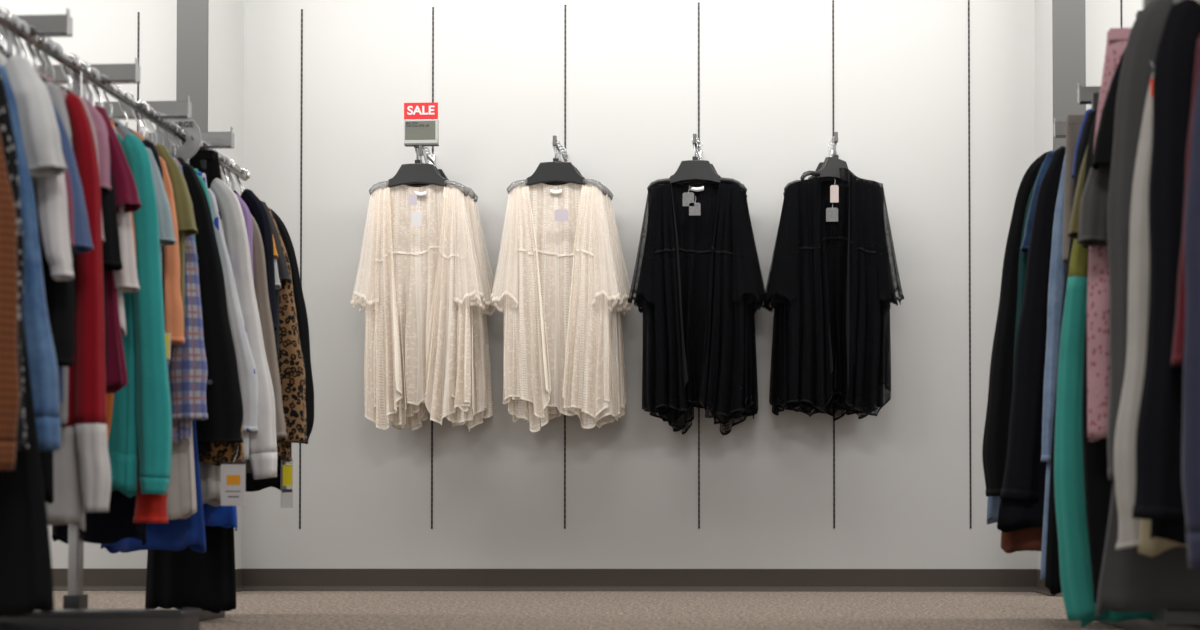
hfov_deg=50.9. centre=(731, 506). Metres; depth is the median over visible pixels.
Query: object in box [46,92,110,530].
sweater
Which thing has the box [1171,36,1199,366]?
shirt
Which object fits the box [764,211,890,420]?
kimono
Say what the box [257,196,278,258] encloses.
t-shirt
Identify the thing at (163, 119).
clothes hanger
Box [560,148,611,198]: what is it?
clothes hanger
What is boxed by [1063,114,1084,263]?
shirt
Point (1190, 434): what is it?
hooded jacket
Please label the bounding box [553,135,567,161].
hook
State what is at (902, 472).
wall
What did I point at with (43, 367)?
denim shirt
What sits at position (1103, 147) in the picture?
t-shirt
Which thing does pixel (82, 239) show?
t-shirt
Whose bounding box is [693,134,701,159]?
hook
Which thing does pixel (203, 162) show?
clothes hanger
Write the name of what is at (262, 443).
sweatshirt
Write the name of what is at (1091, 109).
shirt
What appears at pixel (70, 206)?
t-shirt
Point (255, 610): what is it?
floor
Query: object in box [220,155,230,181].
clothes hanger
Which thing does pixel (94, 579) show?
baseboard
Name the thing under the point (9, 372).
knit sweater
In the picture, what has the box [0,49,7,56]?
clothes hanger
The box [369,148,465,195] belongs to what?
clothes hanger
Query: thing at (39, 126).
t-shirt
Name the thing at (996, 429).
jacket
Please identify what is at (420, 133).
sale sign
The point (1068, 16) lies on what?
trim
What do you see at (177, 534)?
tunic
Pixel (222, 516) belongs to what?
shirt
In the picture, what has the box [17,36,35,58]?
clothes hanger
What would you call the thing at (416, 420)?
kimono
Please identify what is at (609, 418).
kimono
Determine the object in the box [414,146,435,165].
hook
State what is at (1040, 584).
baseboard
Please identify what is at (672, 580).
baseboard
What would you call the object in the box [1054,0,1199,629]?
clothing rack
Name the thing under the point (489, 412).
kimono
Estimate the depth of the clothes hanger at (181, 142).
3.89 m
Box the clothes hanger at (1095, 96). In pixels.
[1091,93,1099,109]
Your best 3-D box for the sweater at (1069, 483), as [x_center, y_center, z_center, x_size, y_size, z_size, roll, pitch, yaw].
[1.135,-0.425,3.250,0.594,1.476,0.090,0,-1,2]
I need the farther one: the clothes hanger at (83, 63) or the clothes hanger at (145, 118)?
the clothes hanger at (145, 118)
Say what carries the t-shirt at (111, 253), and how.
hanging from the clothes hanger at (25, 24)
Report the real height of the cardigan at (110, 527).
1.148 m
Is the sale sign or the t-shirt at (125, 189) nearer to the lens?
the t-shirt at (125, 189)
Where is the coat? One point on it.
(1130, 580)
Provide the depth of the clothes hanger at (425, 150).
5.60 m
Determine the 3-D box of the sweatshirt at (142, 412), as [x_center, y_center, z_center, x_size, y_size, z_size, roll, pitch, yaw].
[-1.718,-0.536,3.237,0.542,1.017,0.075,0,-1,1]
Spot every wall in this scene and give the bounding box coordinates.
[0,0,1141,568]
[1035,0,1052,568]
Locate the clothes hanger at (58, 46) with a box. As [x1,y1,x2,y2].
[42,42,62,80]
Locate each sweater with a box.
[0,134,19,470]
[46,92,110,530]
[1012,161,1043,387]
[1054,239,1152,626]
[1114,0,1199,549]
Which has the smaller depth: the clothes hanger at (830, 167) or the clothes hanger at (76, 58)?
the clothes hanger at (76, 58)
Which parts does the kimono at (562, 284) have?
sleeve trim, edge trim, hem trim, edge trim, sleeve trim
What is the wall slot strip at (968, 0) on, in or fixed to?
attached to the wall at (902, 472)
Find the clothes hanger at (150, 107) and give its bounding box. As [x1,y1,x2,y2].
[139,107,154,139]
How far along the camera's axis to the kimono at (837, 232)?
5.39 m
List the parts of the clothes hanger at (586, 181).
shoulder arm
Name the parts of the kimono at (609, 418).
hem trim, sleeve trim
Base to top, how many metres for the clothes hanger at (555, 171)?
0.241 m
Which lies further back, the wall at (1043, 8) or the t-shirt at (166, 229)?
the wall at (1043, 8)
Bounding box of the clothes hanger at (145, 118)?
[145,118,159,142]
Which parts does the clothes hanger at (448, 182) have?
shoulder arm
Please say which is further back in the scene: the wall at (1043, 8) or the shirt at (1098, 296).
the wall at (1043, 8)
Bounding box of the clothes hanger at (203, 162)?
[184,142,208,168]
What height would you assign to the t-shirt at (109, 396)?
0.930 m
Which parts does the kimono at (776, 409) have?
hem trim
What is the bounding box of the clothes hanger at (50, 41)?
[33,37,54,75]
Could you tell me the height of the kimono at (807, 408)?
1.084 m
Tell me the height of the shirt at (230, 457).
1.035 m
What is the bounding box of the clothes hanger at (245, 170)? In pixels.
[234,168,249,195]
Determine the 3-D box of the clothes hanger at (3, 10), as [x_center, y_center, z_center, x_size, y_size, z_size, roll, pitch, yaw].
[-1.728,-1.092,2.958,0.216,0.179,0.022,0,-1,2]
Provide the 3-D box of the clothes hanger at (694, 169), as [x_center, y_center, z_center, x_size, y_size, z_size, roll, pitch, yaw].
[-0.156,-1.487,5.435,0.420,0.238,0.020,0,-1,2]
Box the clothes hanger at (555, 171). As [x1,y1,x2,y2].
[507,139,604,193]
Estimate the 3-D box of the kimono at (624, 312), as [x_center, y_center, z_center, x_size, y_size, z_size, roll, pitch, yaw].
[-0.718,-0.895,5.612,0.570,1.054,0.110,0,-1,8]
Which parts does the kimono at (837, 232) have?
sleeve trim, edge trim, hem trim, edge trim, sleeve trim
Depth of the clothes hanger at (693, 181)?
5.48 m
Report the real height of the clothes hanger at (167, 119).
0.159 m
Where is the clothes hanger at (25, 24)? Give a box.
[7,20,71,92]
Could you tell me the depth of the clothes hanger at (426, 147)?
5.56 m
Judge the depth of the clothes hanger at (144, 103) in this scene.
3.60 m
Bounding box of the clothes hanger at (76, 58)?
[60,54,112,120]
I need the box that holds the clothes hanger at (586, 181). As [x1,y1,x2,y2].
[511,142,606,194]
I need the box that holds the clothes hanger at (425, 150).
[423,149,473,194]
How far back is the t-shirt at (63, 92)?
2.98 m
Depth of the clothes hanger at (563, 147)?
5.54 m
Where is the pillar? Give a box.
[208,0,243,568]
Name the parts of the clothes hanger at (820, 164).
shoulder arm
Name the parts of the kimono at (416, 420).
hem trim, sleeve trim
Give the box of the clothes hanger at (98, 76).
[87,67,133,133]
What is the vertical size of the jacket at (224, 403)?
0.890 m
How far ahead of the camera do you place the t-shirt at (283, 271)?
4.15 m
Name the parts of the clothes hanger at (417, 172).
shoulder arm, shoulder arm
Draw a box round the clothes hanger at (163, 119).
[149,119,164,143]
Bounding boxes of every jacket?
[176,157,242,452]
[245,209,313,507]
[982,150,1051,495]
[997,146,1065,531]
[1020,150,1054,252]
[1132,0,1199,543]
[1182,57,1199,568]
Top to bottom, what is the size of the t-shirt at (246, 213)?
0.550 m
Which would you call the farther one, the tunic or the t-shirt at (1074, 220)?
the tunic
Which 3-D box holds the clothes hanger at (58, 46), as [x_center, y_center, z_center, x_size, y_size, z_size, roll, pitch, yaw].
[-1.720,-1.089,3.168,0.215,0.179,0.022,0,-1,2]
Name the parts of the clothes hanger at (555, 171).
shoulder arm, shoulder arm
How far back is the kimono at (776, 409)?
5.54 m
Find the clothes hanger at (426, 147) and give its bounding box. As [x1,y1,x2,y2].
[418,146,475,198]
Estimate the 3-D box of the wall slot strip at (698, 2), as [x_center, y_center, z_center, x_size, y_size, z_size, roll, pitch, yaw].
[-0.147,-1.097,5.668,0.008,2.392,0.002,0,-1,2]
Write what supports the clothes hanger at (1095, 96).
hanging from the clothing rack at (1175, 618)
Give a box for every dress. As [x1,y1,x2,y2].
[0,320,53,616]
[145,150,235,612]
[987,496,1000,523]
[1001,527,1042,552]
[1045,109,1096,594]
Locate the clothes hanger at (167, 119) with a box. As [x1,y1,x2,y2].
[155,119,170,144]
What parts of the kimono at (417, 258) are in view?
sleeve trim, edge trim, hem trim, edge trim, sleeve trim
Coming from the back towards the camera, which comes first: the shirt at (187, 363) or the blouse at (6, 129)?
the shirt at (187, 363)
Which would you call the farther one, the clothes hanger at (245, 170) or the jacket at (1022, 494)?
the clothes hanger at (245, 170)
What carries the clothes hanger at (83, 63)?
hanging from the clothing rack at (75, 614)
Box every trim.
[176,0,208,131]
[1052,0,1085,150]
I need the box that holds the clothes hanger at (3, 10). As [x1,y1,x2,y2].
[0,8,45,81]
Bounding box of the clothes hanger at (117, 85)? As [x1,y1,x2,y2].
[103,84,148,140]
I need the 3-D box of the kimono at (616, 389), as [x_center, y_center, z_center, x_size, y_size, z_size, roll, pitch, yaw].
[-0.742,-0.894,5.532,0.582,1.055,0.107,0,-1,3]
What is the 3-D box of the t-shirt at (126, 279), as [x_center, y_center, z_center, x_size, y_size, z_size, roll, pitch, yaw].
[-1.721,-0.737,3.124,0.491,0.621,0.074,0,-1,2]
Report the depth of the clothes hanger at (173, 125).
3.81 m
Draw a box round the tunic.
[101,155,205,553]
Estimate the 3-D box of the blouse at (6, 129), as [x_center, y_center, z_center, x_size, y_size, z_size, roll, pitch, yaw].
[-1.746,-0.509,2.535,0.651,1.098,0.081,0,-1,2]
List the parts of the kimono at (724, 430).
hem trim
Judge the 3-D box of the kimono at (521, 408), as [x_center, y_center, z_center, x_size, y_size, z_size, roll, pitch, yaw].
[-0.758,-0.873,5.490,0.566,1.093,0.090,-1,-1,3]
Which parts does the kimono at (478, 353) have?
hem trim, sleeve trim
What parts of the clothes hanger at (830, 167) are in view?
shoulder arm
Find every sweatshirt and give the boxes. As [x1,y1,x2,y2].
[108,130,171,496]
[210,178,276,478]
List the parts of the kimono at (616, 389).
hem trim, sleeve trim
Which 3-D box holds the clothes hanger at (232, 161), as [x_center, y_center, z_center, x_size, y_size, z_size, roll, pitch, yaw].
[-1.681,-1.075,4.172,0.211,0.178,0.022,0,-1,2]
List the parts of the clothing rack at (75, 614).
plate, post, hang rail, plate, plate, plate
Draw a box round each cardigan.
[52,139,165,544]
[245,215,286,472]
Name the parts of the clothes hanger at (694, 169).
shoulder arm, shoulder arm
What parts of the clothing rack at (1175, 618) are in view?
plate, plate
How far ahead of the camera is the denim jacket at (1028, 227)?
3.87 m
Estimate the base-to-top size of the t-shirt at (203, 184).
0.536 m
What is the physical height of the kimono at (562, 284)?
1.038 m
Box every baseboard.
[52,568,146,590]
[235,569,243,591]
[242,569,1035,591]
[1033,569,1054,595]
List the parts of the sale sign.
display frame, rail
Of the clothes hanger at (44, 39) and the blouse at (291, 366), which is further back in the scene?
the blouse at (291, 366)
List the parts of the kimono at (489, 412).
hem trim, sleeve trim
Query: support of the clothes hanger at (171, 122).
hanging from the clothing rack at (75, 614)
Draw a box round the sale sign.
[404,102,438,155]
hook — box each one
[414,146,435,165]
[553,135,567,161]
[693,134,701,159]
[831,132,837,154]
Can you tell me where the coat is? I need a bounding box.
[1096,0,1199,617]
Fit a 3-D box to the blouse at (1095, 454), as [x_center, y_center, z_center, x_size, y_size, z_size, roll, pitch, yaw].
[1.131,-0.457,3.125,0.508,1.417,0.081,0,-1,2]
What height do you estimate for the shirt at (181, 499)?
1.077 m
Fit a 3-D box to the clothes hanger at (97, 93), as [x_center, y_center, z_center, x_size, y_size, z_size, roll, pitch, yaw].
[-1.711,-1.089,3.397,0.181,0.173,0.022,0,-1,2]
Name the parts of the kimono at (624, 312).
sleeve trim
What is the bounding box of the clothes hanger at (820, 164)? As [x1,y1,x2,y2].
[784,139,832,192]
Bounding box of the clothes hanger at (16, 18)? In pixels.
[0,14,65,90]
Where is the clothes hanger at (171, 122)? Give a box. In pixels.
[163,122,177,152]
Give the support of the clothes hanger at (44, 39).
hanging from the clothing rack at (75, 614)
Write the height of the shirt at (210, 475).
1.037 m
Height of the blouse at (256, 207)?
0.896 m
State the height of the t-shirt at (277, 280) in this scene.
0.560 m
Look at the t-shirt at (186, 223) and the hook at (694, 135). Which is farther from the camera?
the hook at (694, 135)
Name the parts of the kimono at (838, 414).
sleeve trim, hem trim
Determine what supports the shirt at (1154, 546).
hanging from the clothes hanger
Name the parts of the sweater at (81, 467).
panel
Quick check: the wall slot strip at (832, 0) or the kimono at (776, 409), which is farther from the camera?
the wall slot strip at (832, 0)
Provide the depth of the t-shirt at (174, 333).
3.41 m
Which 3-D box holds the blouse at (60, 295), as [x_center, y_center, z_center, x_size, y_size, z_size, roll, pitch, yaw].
[-1.734,-0.528,2.827,0.511,1.052,0.080,0,-1,2]
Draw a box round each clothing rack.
[0,8,247,629]
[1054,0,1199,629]
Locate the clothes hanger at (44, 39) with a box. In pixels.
[25,37,46,70]
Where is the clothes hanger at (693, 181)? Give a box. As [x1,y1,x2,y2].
[684,141,746,193]
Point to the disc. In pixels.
(192, 131)
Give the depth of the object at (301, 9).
5.74 m
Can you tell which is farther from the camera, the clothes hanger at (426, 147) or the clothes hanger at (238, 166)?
the clothes hanger at (426, 147)
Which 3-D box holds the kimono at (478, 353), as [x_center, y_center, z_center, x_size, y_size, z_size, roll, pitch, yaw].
[-1.341,-0.888,5.559,0.569,1.066,0.092,0,-1,0]
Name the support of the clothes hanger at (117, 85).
hanging from the clothing rack at (75, 614)
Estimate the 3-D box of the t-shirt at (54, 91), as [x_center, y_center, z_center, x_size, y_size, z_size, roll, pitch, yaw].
[-1.730,-0.620,2.907,0.429,0.865,0.070,0,-1,2]
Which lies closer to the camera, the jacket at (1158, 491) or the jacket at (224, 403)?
the jacket at (1158, 491)
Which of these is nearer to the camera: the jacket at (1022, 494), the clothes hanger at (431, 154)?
the jacket at (1022, 494)
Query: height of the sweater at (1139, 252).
1.265 m
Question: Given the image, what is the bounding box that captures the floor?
[53,591,1123,629]
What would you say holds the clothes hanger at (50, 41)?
hanging from the clothing rack at (75, 614)
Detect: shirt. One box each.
[0,65,60,450]
[115,126,167,522]
[167,157,207,442]
[167,421,196,519]
[196,171,237,530]
[198,429,244,505]
[199,463,220,506]
[200,173,257,459]
[1040,156,1066,579]
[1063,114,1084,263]
[1072,108,1093,178]
[1087,28,1130,441]
[1138,519,1186,556]
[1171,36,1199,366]
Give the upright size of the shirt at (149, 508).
1.089 m
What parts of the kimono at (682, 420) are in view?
edge trim, hem trim, sleeve trim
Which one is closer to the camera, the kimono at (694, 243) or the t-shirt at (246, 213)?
the t-shirt at (246, 213)
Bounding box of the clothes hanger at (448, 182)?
[384,146,468,195]
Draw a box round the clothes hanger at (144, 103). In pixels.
[132,101,150,136]
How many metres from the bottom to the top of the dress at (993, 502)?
1.212 m
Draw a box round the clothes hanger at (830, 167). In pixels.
[800,137,847,181]
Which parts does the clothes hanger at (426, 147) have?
shoulder arm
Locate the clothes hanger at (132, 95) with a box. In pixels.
[118,92,134,126]
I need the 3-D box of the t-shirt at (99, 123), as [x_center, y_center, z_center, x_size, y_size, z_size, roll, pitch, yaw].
[-1.726,-0.672,3.019,0.460,0.758,0.060,0,-1,2]
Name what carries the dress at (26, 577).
hanging from the clothes hanger
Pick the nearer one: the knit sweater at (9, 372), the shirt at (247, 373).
the knit sweater at (9, 372)
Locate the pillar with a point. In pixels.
(226, 17)
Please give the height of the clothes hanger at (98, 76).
0.183 m
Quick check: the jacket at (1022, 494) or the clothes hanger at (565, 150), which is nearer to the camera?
the jacket at (1022, 494)
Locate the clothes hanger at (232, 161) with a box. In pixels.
[220,159,235,185]
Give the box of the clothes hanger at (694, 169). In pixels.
[647,138,743,191]
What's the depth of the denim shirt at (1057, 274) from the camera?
3.69 m
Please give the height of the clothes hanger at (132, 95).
0.171 m
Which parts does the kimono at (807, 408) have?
sleeve trim, hem trim, edge trim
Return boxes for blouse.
[0,46,74,503]
[0,73,28,449]
[233,189,276,330]
[268,207,306,461]
[1082,113,1110,603]
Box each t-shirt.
[0,52,73,280]
[0,54,66,177]
[7,51,93,403]
[35,152,74,260]
[37,71,104,241]
[44,82,72,424]
[46,76,110,190]
[53,80,122,364]
[64,86,141,393]
[78,96,135,441]
[108,115,175,272]
[112,125,139,335]
[130,128,184,358]
[143,137,197,333]
[194,168,213,225]
[235,193,253,281]
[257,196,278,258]
[259,199,280,288]
[260,200,290,358]
[1068,146,1087,238]
[1077,163,1110,245]
[1091,48,1125,492]
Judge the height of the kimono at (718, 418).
1.076 m
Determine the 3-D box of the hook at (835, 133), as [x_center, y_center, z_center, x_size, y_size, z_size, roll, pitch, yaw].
[0.457,-1.568,5.515,0.026,0.090,0.274,0,-1,2]
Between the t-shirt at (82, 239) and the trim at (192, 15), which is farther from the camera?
the trim at (192, 15)
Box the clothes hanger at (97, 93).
[92,84,134,134]
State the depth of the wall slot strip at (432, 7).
5.70 m
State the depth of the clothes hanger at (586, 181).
5.50 m
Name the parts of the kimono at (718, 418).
hem trim, sleeve trim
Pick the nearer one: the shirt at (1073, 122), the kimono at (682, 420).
the shirt at (1073, 122)
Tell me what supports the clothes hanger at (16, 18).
hanging from the clothing rack at (75, 614)
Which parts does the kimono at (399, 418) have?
sleeve trim, hem trim, sleeve trim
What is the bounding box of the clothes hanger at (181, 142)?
[179,132,189,164]
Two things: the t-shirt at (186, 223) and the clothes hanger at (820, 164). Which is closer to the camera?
the t-shirt at (186, 223)
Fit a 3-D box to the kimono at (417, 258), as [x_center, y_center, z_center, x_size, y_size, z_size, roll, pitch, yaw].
[-1.378,-0.878,5.476,0.582,1.082,0.118,0,-1,0]
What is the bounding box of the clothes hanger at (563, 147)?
[553,145,609,196]
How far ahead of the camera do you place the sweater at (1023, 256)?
3.92 m
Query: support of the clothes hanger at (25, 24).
hanging from the clothing rack at (75, 614)
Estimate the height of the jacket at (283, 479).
1.042 m
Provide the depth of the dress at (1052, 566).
3.51 m
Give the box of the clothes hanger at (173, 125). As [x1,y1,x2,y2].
[168,125,182,156]
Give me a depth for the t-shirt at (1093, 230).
2.99 m
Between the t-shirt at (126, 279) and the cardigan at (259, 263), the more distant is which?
the cardigan at (259, 263)
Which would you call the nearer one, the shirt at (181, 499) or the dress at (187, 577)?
the shirt at (181, 499)
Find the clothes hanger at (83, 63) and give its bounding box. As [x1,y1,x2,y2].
[71,61,118,126]
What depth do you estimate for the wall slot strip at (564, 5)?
5.70 m
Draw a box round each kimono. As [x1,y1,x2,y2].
[350,184,481,429]
[357,188,485,427]
[390,196,498,430]
[405,193,493,431]
[406,190,492,426]
[490,183,619,418]
[493,188,622,431]
[499,188,627,420]
[522,192,633,427]
[562,193,632,415]
[627,181,759,417]
[634,214,764,425]
[635,189,763,433]
[638,202,766,434]
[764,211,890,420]
[765,186,897,416]
[766,200,891,418]
[770,168,903,415]
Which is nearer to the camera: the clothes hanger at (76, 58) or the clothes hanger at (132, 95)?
the clothes hanger at (76, 58)
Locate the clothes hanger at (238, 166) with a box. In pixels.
[225,162,240,189]
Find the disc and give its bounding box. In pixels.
[154,119,201,160]
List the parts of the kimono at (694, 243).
sleeve trim, edge trim, hem trim, edge trim, sleeve trim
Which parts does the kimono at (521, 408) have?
sleeve trim, edge trim, hem trim, sleeve trim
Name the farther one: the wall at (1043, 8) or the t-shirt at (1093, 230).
the wall at (1043, 8)
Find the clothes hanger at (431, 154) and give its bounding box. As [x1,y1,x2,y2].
[426,152,477,201]
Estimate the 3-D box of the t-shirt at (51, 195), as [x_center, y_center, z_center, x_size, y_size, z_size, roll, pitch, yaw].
[-1.735,-0.550,2.765,0.574,1.009,0.070,0,-1,2]
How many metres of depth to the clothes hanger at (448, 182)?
5.52 m
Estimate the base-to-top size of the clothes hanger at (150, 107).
0.161 m
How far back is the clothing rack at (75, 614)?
3.25 m

